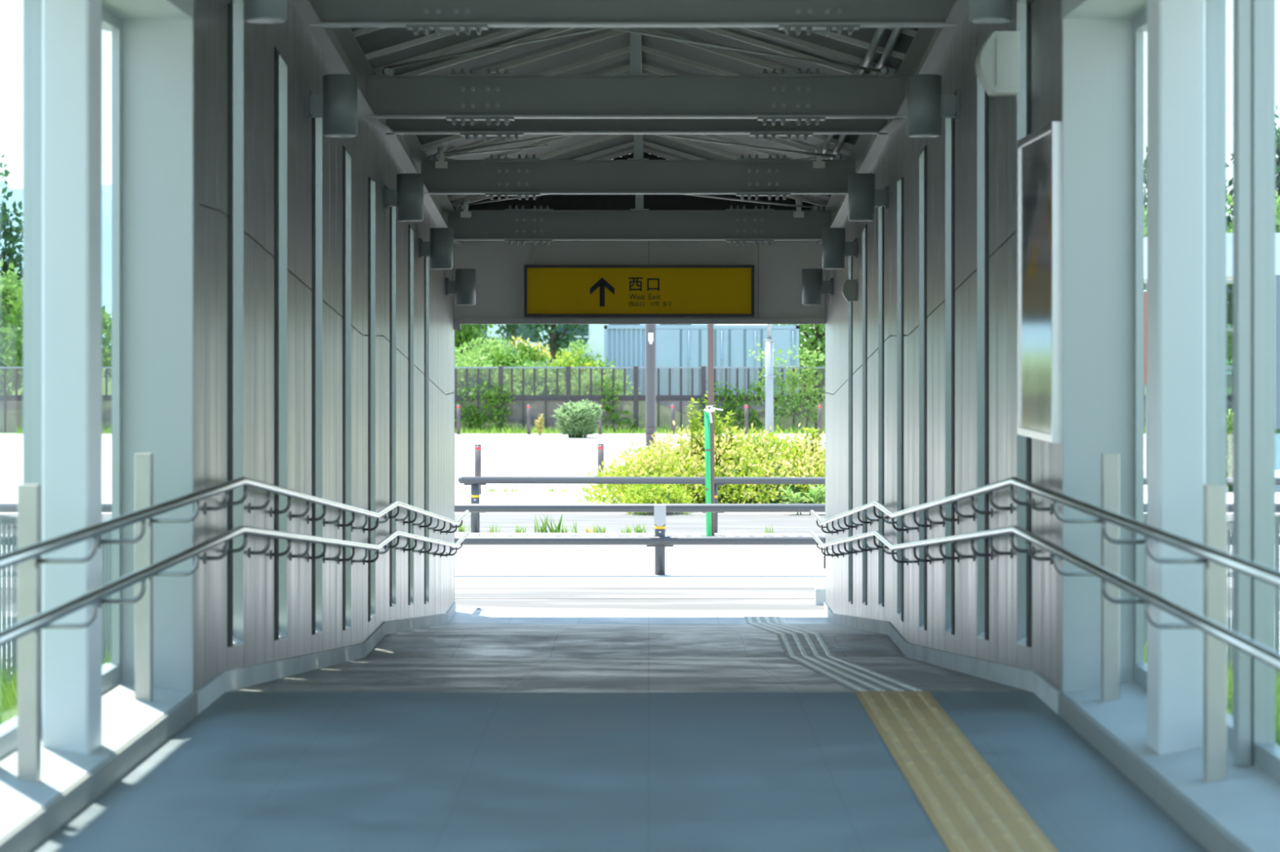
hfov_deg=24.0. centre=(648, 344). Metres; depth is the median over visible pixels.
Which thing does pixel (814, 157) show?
rod
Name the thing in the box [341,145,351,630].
window
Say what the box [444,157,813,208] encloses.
rod
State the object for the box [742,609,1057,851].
tactile paving
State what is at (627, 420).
vine
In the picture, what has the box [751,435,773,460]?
shoot
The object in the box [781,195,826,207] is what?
stay
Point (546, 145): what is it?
stay
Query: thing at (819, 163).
spotlight
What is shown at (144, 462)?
post
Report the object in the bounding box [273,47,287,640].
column
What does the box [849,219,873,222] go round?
diffuser
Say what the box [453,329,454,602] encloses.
trim
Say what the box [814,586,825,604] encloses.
concrete block
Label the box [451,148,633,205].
rafter
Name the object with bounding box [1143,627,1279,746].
grass
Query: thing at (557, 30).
rafter
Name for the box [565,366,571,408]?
fence post
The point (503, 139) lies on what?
rafter
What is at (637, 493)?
hedge
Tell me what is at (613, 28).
rod
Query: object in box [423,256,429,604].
window
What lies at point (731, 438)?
shoot
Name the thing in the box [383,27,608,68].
rod
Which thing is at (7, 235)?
tree
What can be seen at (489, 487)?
tuft
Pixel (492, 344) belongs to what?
bush
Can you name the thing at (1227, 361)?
ground
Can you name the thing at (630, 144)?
rafter
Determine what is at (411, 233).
window
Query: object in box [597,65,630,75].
rafter
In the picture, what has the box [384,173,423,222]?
wall lamp
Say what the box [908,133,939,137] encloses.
diffuser
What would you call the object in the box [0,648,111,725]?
grass
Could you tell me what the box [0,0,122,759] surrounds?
window
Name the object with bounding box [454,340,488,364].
bush
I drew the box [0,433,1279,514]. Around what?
ground
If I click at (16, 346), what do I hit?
tree
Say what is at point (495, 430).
grass
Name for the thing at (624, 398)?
fence section
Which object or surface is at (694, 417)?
shoot
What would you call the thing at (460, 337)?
broadleaf tree
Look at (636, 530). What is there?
tuft
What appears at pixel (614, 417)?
vine
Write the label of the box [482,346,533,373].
bush
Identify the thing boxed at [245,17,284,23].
diffuser
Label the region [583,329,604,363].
cover
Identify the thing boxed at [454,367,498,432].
fence section
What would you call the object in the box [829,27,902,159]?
conduit
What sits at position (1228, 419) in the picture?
plant
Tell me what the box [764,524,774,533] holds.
tuft
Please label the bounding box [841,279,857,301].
loudspeaker
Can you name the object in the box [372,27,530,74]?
rafter
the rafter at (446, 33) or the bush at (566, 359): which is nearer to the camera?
the rafter at (446, 33)
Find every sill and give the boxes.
[0,681,193,840]
[1062,681,1279,851]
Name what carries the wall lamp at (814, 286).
attached to the wall at (899, 157)
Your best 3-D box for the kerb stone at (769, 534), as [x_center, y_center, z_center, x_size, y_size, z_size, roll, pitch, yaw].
[1.790,2.377,37.525,0.580,0.035,0.450,0,0,0]
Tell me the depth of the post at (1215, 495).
9.00 m
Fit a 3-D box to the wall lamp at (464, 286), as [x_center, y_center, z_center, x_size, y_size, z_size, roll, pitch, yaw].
[-1.613,-0.497,25.850,0.253,0.311,0.176,0,0,0]
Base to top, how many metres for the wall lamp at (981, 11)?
0.311 m
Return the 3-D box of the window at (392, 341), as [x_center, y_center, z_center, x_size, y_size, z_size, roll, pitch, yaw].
[-1.782,0.399,20.456,0.092,2.799,0.487,0,0,0]
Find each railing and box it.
[0,515,111,692]
[1143,513,1279,684]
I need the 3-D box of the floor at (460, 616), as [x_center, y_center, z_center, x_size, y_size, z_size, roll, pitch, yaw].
[-0.080,2.510,26.400,3.360,0.250,1.300,0,0,0]
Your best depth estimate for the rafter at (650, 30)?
20.34 m
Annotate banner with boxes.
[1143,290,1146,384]
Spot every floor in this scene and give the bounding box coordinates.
[31,623,1209,851]
[447,609,831,623]
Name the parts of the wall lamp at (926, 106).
lamp shade, arm, mounting plate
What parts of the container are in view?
door panel, door panel, door panel, door panel, door panel, door panel, door panel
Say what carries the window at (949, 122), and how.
in the wall at (899, 157)
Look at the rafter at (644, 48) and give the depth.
21.09 m
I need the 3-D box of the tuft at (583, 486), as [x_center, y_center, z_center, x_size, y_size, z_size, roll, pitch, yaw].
[-1.044,2.322,48.990,0.244,0.145,0.140,0,0,0]
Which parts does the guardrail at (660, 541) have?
rail, rail, post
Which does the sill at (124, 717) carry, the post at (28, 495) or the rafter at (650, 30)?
the post at (28, 495)
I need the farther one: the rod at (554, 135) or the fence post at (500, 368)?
the fence post at (500, 368)
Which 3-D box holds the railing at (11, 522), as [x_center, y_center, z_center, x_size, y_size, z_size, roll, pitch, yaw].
[-3.390,1.635,16.235,0.060,2.040,20.530,0,0,0]
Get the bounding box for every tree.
[0,155,22,341]
[0,258,22,395]
[0,283,111,395]
[102,317,111,382]
[454,324,493,354]
[493,324,532,347]
[517,324,588,362]
[772,324,825,404]
[1143,146,1232,232]
[1143,205,1146,293]
[1226,190,1279,366]
[1227,105,1279,212]
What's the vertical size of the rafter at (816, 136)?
0.686 m
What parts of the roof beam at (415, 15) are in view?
splice plate, splice plate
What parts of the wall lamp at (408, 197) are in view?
mounting plate, arm, lamp shade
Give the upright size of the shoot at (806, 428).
1.186 m
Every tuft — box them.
[457,522,470,531]
[486,485,495,492]
[486,522,502,533]
[500,486,507,492]
[510,485,519,492]
[512,524,527,533]
[534,512,562,533]
[546,486,555,492]
[551,524,564,533]
[560,486,568,492]
[562,520,577,533]
[579,486,591,492]
[585,526,594,533]
[592,525,608,533]
[617,524,632,533]
[632,522,647,533]
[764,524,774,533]
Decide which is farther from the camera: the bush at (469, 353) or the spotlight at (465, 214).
the bush at (469, 353)
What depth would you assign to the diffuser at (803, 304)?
25.78 m
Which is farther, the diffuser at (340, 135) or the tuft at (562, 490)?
the tuft at (562, 490)
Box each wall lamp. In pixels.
[223,0,286,23]
[306,74,357,137]
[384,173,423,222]
[418,227,453,269]
[445,268,475,305]
[802,268,833,305]
[822,227,857,269]
[848,173,888,222]
[906,74,959,137]
[969,0,1035,23]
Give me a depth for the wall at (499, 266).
26.88 m
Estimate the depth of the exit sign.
26.74 m
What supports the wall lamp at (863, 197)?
attached to the wall at (899, 157)
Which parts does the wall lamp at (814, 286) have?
lamp shade, arm, mounting plate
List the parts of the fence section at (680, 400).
rail, rail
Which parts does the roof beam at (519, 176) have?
splice plate, king post, splice plate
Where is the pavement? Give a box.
[1,588,1279,611]
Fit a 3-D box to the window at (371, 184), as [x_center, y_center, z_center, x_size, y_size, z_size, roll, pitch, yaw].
[-1.782,0.340,18.901,0.092,2.760,0.487,0,0,0]
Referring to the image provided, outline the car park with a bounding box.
[800,372,1231,387]
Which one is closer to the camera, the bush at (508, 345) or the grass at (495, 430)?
the grass at (495, 430)
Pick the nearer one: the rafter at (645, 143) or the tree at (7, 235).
the rafter at (645, 143)
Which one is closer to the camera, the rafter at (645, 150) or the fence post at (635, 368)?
the rafter at (645, 150)
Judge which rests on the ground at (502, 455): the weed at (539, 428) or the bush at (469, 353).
the weed at (539, 428)
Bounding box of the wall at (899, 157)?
[825,0,1146,692]
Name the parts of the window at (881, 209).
frame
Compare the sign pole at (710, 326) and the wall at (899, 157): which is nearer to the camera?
the wall at (899, 157)
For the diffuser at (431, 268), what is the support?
attached to the wall lamp at (440, 246)
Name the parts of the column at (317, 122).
frame, sill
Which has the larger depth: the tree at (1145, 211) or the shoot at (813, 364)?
the tree at (1145, 211)
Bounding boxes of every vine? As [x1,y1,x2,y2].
[454,395,483,431]
[456,381,515,431]
[594,375,622,431]
[609,409,642,431]
[695,380,764,432]
[749,343,825,426]
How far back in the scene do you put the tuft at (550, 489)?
48.99 m
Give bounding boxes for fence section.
[0,367,22,432]
[102,367,111,431]
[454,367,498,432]
[502,367,565,432]
[570,367,633,432]
[638,367,701,431]
[706,367,764,430]
[773,367,825,431]
[1143,384,1146,427]
[1226,369,1232,422]
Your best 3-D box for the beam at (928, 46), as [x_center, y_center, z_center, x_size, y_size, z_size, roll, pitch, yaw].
[1.580,-1.508,11.500,0.160,1.225,31.000,0,0,0]
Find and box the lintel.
[453,318,826,329]
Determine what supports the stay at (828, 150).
attached to the ceiling
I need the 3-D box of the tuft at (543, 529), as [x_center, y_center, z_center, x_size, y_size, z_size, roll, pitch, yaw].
[-1.287,2.246,38.195,0.428,0.299,0.239,0,0,-19]
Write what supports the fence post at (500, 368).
on the verge
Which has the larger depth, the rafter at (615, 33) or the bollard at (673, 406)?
the bollard at (673, 406)
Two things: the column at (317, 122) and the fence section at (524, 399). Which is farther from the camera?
the fence section at (524, 399)
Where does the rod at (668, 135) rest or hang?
attached to the roof beam at (519, 176)
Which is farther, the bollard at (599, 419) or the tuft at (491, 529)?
the bollard at (599, 419)
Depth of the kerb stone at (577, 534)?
37.49 m
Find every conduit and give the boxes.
[822,27,885,159]
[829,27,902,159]
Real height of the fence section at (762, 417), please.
1.796 m
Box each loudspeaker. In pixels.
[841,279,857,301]
[974,31,1020,96]
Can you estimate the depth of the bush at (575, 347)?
100.88 m
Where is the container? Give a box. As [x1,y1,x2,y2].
[604,324,799,414]
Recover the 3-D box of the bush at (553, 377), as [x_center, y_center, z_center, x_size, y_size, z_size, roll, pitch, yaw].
[-3.401,1.414,87.936,2.577,2.012,2.277,0,0,0]
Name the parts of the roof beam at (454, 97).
splice plate, king post, splice plate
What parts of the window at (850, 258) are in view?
frame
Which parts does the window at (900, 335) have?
frame, sill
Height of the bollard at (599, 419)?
0.830 m
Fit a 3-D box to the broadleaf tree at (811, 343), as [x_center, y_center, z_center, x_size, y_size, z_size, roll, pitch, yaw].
[5.599,-0.617,100.027,3.721,6.229,3.278,0,0,0]
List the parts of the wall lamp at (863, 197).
lamp shade, arm, mounting plate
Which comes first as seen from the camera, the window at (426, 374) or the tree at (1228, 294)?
the window at (426, 374)
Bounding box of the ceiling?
[350,27,918,203]
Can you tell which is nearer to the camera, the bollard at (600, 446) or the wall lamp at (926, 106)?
the wall lamp at (926, 106)
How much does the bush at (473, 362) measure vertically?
2.253 m
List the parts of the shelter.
post, cross rail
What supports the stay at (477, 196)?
attached to the ceiling
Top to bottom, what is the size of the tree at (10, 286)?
5.179 m
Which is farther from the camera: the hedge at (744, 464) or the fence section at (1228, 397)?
the fence section at (1228, 397)
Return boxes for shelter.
[1143,232,1279,477]
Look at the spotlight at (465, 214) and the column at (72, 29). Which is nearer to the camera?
the column at (72, 29)
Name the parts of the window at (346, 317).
frame, sill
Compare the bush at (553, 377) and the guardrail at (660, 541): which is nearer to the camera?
the guardrail at (660, 541)
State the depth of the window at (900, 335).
19.14 m
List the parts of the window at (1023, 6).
frame, sill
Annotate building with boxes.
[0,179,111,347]
[468,324,715,349]
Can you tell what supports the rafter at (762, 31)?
attached to the ridge beam
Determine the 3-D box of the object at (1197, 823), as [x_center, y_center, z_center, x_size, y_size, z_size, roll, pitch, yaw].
[1.653,1.958,11.450,0.175,1.255,30.900,0,0,0]
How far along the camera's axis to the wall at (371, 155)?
14.97 m
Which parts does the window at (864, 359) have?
frame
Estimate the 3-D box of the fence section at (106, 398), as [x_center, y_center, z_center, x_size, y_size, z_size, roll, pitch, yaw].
[-14.166,1.499,81.987,1.842,1.796,0.085,0,0,0]
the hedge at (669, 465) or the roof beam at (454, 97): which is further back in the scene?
the hedge at (669, 465)
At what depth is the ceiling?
20.71 m
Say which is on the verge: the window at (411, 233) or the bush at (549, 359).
the bush at (549, 359)
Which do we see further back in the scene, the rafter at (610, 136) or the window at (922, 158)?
the rafter at (610, 136)
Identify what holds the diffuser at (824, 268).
attached to the wall lamp at (835, 248)
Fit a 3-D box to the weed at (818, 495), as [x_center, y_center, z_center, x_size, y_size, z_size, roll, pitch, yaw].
[2.247,2.166,42.458,0.835,0.468,0.533,0,0,0]
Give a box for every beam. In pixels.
[290,0,462,244]
[309,0,956,35]
[364,27,906,125]
[385,119,888,141]
[420,134,856,199]
[447,150,831,245]
[816,0,969,244]
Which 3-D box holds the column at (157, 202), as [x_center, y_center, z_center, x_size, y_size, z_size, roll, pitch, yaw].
[-1.892,-0.265,11.565,0.302,3.200,0.170,0,0,0]
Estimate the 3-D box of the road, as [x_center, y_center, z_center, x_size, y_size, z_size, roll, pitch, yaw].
[0.000,2.545,33.450,140.000,0.300,7.700,0,0,0]
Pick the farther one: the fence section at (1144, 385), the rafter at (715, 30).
the fence section at (1144, 385)
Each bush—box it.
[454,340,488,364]
[454,352,510,419]
[456,326,488,348]
[457,328,520,356]
[459,335,523,365]
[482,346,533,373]
[490,336,550,365]
[493,357,552,419]
[494,359,565,421]
[510,335,560,363]
[535,358,569,367]
[537,338,603,364]
[537,356,586,421]
[547,349,604,373]
[551,398,603,438]
[558,358,640,421]
[569,353,630,394]
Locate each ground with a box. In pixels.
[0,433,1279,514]
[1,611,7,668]
[107,351,1232,364]
[1279,611,1279,653]
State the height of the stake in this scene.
1.668 m
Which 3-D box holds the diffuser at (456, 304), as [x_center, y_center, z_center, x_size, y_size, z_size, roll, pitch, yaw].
[-1.575,-0.346,25.850,0.156,0.008,0.156,0,0,0]
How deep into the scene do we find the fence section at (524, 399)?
82.00 m
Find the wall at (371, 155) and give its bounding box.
[102,0,453,692]
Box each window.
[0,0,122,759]
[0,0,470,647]
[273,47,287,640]
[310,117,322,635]
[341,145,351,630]
[364,177,375,622]
[388,206,395,606]
[408,223,413,605]
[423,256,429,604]
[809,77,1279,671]
[848,256,853,604]
[862,223,867,605]
[878,206,884,606]
[897,177,906,622]
[919,145,928,630]
[945,117,955,635]
[1016,0,1031,647]
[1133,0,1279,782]
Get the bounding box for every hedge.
[576,420,825,503]
[617,471,698,515]
[644,448,721,503]
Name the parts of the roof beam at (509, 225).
splice plate, king post, splice plate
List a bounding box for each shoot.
[675,397,704,462]
[690,391,735,461]
[718,426,740,460]
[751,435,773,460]
[765,440,781,460]
[784,364,817,430]
[789,426,824,464]
[805,427,825,502]
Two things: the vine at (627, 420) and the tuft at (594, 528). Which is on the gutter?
the tuft at (594, 528)
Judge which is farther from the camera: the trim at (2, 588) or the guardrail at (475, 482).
the guardrail at (475, 482)
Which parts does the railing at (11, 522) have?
post, rail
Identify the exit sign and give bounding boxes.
[524,265,754,316]
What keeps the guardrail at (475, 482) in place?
on the channel
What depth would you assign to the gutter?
40.48 m
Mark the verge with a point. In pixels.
(1229, 388)
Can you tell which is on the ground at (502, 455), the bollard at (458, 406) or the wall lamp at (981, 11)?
the bollard at (458, 406)
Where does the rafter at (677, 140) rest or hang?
attached to the ridge beam
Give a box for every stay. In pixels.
[426,144,547,159]
[452,195,497,207]
[729,145,848,159]
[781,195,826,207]
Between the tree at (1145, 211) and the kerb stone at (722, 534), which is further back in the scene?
the tree at (1145, 211)
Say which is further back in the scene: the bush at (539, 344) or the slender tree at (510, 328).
the slender tree at (510, 328)
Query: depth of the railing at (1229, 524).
17.15 m
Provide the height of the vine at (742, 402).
1.748 m
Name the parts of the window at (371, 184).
frame, sill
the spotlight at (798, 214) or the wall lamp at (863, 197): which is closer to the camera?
the wall lamp at (863, 197)
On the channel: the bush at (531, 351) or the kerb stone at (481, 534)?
the kerb stone at (481, 534)
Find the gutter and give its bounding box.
[0,514,1279,533]
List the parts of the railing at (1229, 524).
rail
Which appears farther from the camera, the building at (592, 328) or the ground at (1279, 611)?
the building at (592, 328)
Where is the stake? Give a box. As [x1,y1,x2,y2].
[703,405,723,536]
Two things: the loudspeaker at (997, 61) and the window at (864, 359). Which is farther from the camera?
the window at (864, 359)
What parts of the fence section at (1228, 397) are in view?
rail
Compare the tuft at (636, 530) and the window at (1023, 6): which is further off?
the tuft at (636, 530)
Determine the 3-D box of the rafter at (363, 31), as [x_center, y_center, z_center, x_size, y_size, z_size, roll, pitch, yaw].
[-1.160,-1.954,17.350,2.160,0.686,0.024,0,0,0]
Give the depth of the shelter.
50.00 m
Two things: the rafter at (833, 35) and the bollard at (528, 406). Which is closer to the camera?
the rafter at (833, 35)
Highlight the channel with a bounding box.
[1,533,1279,536]
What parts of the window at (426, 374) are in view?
frame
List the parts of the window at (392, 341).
frame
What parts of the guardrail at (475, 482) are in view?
post, post, rail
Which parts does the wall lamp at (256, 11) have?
lamp shade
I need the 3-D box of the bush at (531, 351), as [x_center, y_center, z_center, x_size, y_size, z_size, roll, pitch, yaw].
[-4.561,1.118,101.017,3.007,2.845,2.214,0,0,0]
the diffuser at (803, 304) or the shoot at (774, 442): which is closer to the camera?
the diffuser at (803, 304)
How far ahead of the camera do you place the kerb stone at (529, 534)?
37.49 m
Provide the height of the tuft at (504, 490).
0.120 m
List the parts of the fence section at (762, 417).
rail, rail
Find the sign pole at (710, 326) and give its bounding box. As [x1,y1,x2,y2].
[707,324,715,536]
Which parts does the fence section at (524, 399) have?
rail, rail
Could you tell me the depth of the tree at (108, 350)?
91.43 m
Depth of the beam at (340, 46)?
17.92 m
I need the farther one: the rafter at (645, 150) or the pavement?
the pavement
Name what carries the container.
on the verge
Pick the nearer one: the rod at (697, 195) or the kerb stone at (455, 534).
the rod at (697, 195)
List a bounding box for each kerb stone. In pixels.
[454,533,479,536]
[480,533,527,536]
[528,533,575,536]
[576,533,623,536]
[624,533,671,536]
[672,533,719,536]
[720,533,767,536]
[768,533,811,536]
[816,533,825,536]
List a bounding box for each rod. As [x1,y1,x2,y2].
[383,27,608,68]
[435,134,570,154]
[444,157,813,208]
[460,153,839,205]
[604,27,880,72]
[656,134,835,157]
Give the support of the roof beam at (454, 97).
attached to the beam at (340, 46)
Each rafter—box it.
[352,27,385,37]
[364,30,464,59]
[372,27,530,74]
[401,27,574,75]
[421,134,465,149]
[428,134,525,159]
[448,141,633,200]
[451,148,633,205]
[474,27,630,73]
[479,134,576,159]
[535,46,630,75]
[535,134,623,159]
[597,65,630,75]
[641,27,797,73]
[641,45,739,75]
[641,63,677,75]
[643,140,830,200]
[643,147,826,204]
[654,134,745,159]
[697,27,868,75]
[702,134,795,159]
[742,27,898,74]
[759,136,848,159]
[809,134,853,149]
[811,30,905,59]
[885,27,916,36]
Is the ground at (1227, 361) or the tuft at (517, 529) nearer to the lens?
the tuft at (517, 529)
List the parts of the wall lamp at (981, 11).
lamp shade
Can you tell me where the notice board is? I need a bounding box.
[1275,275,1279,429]
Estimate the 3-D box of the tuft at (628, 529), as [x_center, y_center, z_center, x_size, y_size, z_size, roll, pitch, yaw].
[-0.297,2.330,38.202,0.192,0.129,0.171,0,0,0]
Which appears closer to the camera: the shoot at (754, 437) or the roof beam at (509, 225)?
the roof beam at (509, 225)
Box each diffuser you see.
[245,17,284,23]
[324,133,355,137]
[398,219,422,222]
[431,267,451,269]
[456,303,474,305]
[803,303,821,305]
[823,267,844,269]
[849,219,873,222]
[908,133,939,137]
[972,17,1009,23]
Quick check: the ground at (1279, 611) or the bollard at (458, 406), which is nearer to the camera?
the ground at (1279, 611)
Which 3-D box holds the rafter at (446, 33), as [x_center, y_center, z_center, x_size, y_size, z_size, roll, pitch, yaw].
[-1.160,-1.894,18.100,2.160,0.686,0.024,0,0,0]
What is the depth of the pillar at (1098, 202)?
11.48 m
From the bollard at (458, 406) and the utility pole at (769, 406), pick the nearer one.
the utility pole at (769, 406)
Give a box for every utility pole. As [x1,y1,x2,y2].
[645,324,656,453]
[762,324,776,437]
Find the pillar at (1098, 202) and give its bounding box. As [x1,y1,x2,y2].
[1061,18,1134,692]
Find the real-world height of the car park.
0.490 m
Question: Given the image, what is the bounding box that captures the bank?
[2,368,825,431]
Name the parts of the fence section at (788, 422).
rail, rail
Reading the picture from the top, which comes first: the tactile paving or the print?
the print
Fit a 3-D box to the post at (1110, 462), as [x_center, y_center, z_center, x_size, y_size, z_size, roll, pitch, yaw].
[1.700,0.863,11.080,0.060,0.925,0.060,0,0,0]
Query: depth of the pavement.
28.20 m
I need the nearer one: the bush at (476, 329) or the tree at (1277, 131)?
the bush at (476, 329)
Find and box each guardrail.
[0,503,1279,575]
[457,476,1279,533]
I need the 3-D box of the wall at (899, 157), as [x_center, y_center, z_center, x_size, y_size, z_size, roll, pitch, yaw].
[1.760,0.260,11.450,0.360,4.250,30.900,0,0,0]
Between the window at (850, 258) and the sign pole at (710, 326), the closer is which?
the window at (850, 258)
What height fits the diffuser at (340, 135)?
0.008 m
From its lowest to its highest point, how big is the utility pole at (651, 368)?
7.100 m
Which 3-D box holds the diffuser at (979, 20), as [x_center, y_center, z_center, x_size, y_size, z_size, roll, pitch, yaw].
[1.405,-1.331,12.350,0.156,0.008,0.156,0,0,0]
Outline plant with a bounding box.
[1226,408,1232,492]
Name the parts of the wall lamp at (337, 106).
mounting plate, arm, lamp shade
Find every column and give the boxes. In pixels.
[42,0,102,754]
[121,18,199,692]
[1146,0,1205,754]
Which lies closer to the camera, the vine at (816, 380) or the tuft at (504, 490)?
the tuft at (504, 490)
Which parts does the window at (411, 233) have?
frame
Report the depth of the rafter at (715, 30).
19.59 m
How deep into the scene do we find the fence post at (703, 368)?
81.94 m
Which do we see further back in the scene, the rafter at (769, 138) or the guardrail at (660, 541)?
the guardrail at (660, 541)
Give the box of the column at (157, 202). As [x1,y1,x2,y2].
[121,18,199,692]
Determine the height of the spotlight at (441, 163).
0.160 m
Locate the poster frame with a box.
[1017,121,1061,442]
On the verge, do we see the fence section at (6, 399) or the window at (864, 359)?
the fence section at (6, 399)
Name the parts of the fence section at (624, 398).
rail, rail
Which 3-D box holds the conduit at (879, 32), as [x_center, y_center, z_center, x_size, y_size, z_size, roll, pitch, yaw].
[1.330,-1.745,18.725,0.048,0.974,12.954,0,0,0]
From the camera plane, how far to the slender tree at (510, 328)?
105.73 m
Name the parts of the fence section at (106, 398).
rail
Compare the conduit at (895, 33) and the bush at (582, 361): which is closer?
the conduit at (895, 33)
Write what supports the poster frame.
attached to the wall at (899, 157)
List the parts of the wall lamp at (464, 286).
mounting plate, arm, lamp shade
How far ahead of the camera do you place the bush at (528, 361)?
88.90 m
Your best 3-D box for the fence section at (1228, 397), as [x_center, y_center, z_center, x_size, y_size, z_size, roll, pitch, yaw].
[15.306,1.499,81.987,1.842,1.796,0.085,0,0,0]
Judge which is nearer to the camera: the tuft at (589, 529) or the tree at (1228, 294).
the tuft at (589, 529)
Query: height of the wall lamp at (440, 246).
0.311 m
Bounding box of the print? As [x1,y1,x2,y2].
[1019,131,1051,434]
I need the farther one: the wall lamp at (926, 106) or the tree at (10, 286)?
the tree at (10, 286)
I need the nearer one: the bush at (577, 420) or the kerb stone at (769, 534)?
the kerb stone at (769, 534)
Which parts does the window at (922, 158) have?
frame, sill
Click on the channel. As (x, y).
(2, 534)
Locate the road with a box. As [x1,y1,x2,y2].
[1,545,1279,587]
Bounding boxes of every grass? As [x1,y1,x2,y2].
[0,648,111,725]
[15,422,1279,434]
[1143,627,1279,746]
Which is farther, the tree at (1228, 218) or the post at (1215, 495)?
the tree at (1228, 218)
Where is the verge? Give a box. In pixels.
[0,364,1279,433]
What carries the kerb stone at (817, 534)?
on the channel
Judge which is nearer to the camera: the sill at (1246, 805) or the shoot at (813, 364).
the sill at (1246, 805)
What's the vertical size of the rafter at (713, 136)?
0.686 m
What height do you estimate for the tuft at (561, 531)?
0.109 m
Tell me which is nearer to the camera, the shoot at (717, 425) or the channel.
the channel
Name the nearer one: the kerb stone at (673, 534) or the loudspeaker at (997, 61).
the loudspeaker at (997, 61)
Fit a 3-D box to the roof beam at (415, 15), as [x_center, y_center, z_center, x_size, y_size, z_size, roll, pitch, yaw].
[-0.080,-2.014,15.275,3.280,0.872,0.199,0,0,0]
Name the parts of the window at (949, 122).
frame, sill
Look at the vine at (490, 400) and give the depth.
81.86 m
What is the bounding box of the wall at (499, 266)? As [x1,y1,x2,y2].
[453,151,825,318]
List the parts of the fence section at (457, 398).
rail, rail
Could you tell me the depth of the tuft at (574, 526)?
38.30 m
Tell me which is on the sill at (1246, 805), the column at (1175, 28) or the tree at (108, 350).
the column at (1175, 28)
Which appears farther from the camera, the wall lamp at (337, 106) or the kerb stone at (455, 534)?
the kerb stone at (455, 534)
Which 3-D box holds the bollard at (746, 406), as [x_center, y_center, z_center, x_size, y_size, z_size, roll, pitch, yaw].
[2.609,2.000,80.400,0.106,0.830,0.108,0,0,0]
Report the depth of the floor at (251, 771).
10.26 m
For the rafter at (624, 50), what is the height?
0.686 m
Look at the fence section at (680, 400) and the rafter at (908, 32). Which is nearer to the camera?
the rafter at (908, 32)
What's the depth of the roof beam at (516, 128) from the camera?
19.66 m
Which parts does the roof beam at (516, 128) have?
splice plate, splice plate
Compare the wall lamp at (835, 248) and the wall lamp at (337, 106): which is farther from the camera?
the wall lamp at (835, 248)
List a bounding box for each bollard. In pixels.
[456,404,460,434]
[474,444,481,493]
[526,404,530,434]
[597,443,604,493]
[598,404,601,434]
[671,404,675,434]
[744,404,748,434]
[817,404,822,434]
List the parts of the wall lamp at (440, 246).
mounting plate, arm, lamp shade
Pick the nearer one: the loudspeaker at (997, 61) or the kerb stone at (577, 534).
the loudspeaker at (997, 61)
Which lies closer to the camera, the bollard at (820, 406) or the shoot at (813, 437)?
the shoot at (813, 437)
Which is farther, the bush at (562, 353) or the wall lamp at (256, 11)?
the bush at (562, 353)
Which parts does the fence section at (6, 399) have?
rail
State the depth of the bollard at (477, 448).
48.25 m
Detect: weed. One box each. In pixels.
[533,413,544,435]
[781,484,825,515]
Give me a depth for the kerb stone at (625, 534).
37.47 m
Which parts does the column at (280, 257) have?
frame, sill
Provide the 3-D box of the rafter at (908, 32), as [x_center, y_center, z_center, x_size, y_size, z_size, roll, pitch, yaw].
[1.000,-1.954,17.350,2.160,0.686,0.024,0,0,0]
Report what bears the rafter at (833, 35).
attached to the ridge beam
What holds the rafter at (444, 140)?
attached to the ridge beam
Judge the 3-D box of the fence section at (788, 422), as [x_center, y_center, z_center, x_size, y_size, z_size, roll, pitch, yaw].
[4.254,1.499,81.987,1.842,1.796,0.085,0,0,0]
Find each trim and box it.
[1,587,1279,599]
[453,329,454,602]
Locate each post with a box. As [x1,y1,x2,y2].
[17,484,40,782]
[134,453,153,702]
[497,366,503,430]
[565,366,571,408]
[633,366,638,429]
[700,366,706,430]
[1101,453,1119,702]
[1203,484,1226,782]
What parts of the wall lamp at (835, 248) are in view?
lamp shade, arm, mounting plate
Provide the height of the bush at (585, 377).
2.043 m

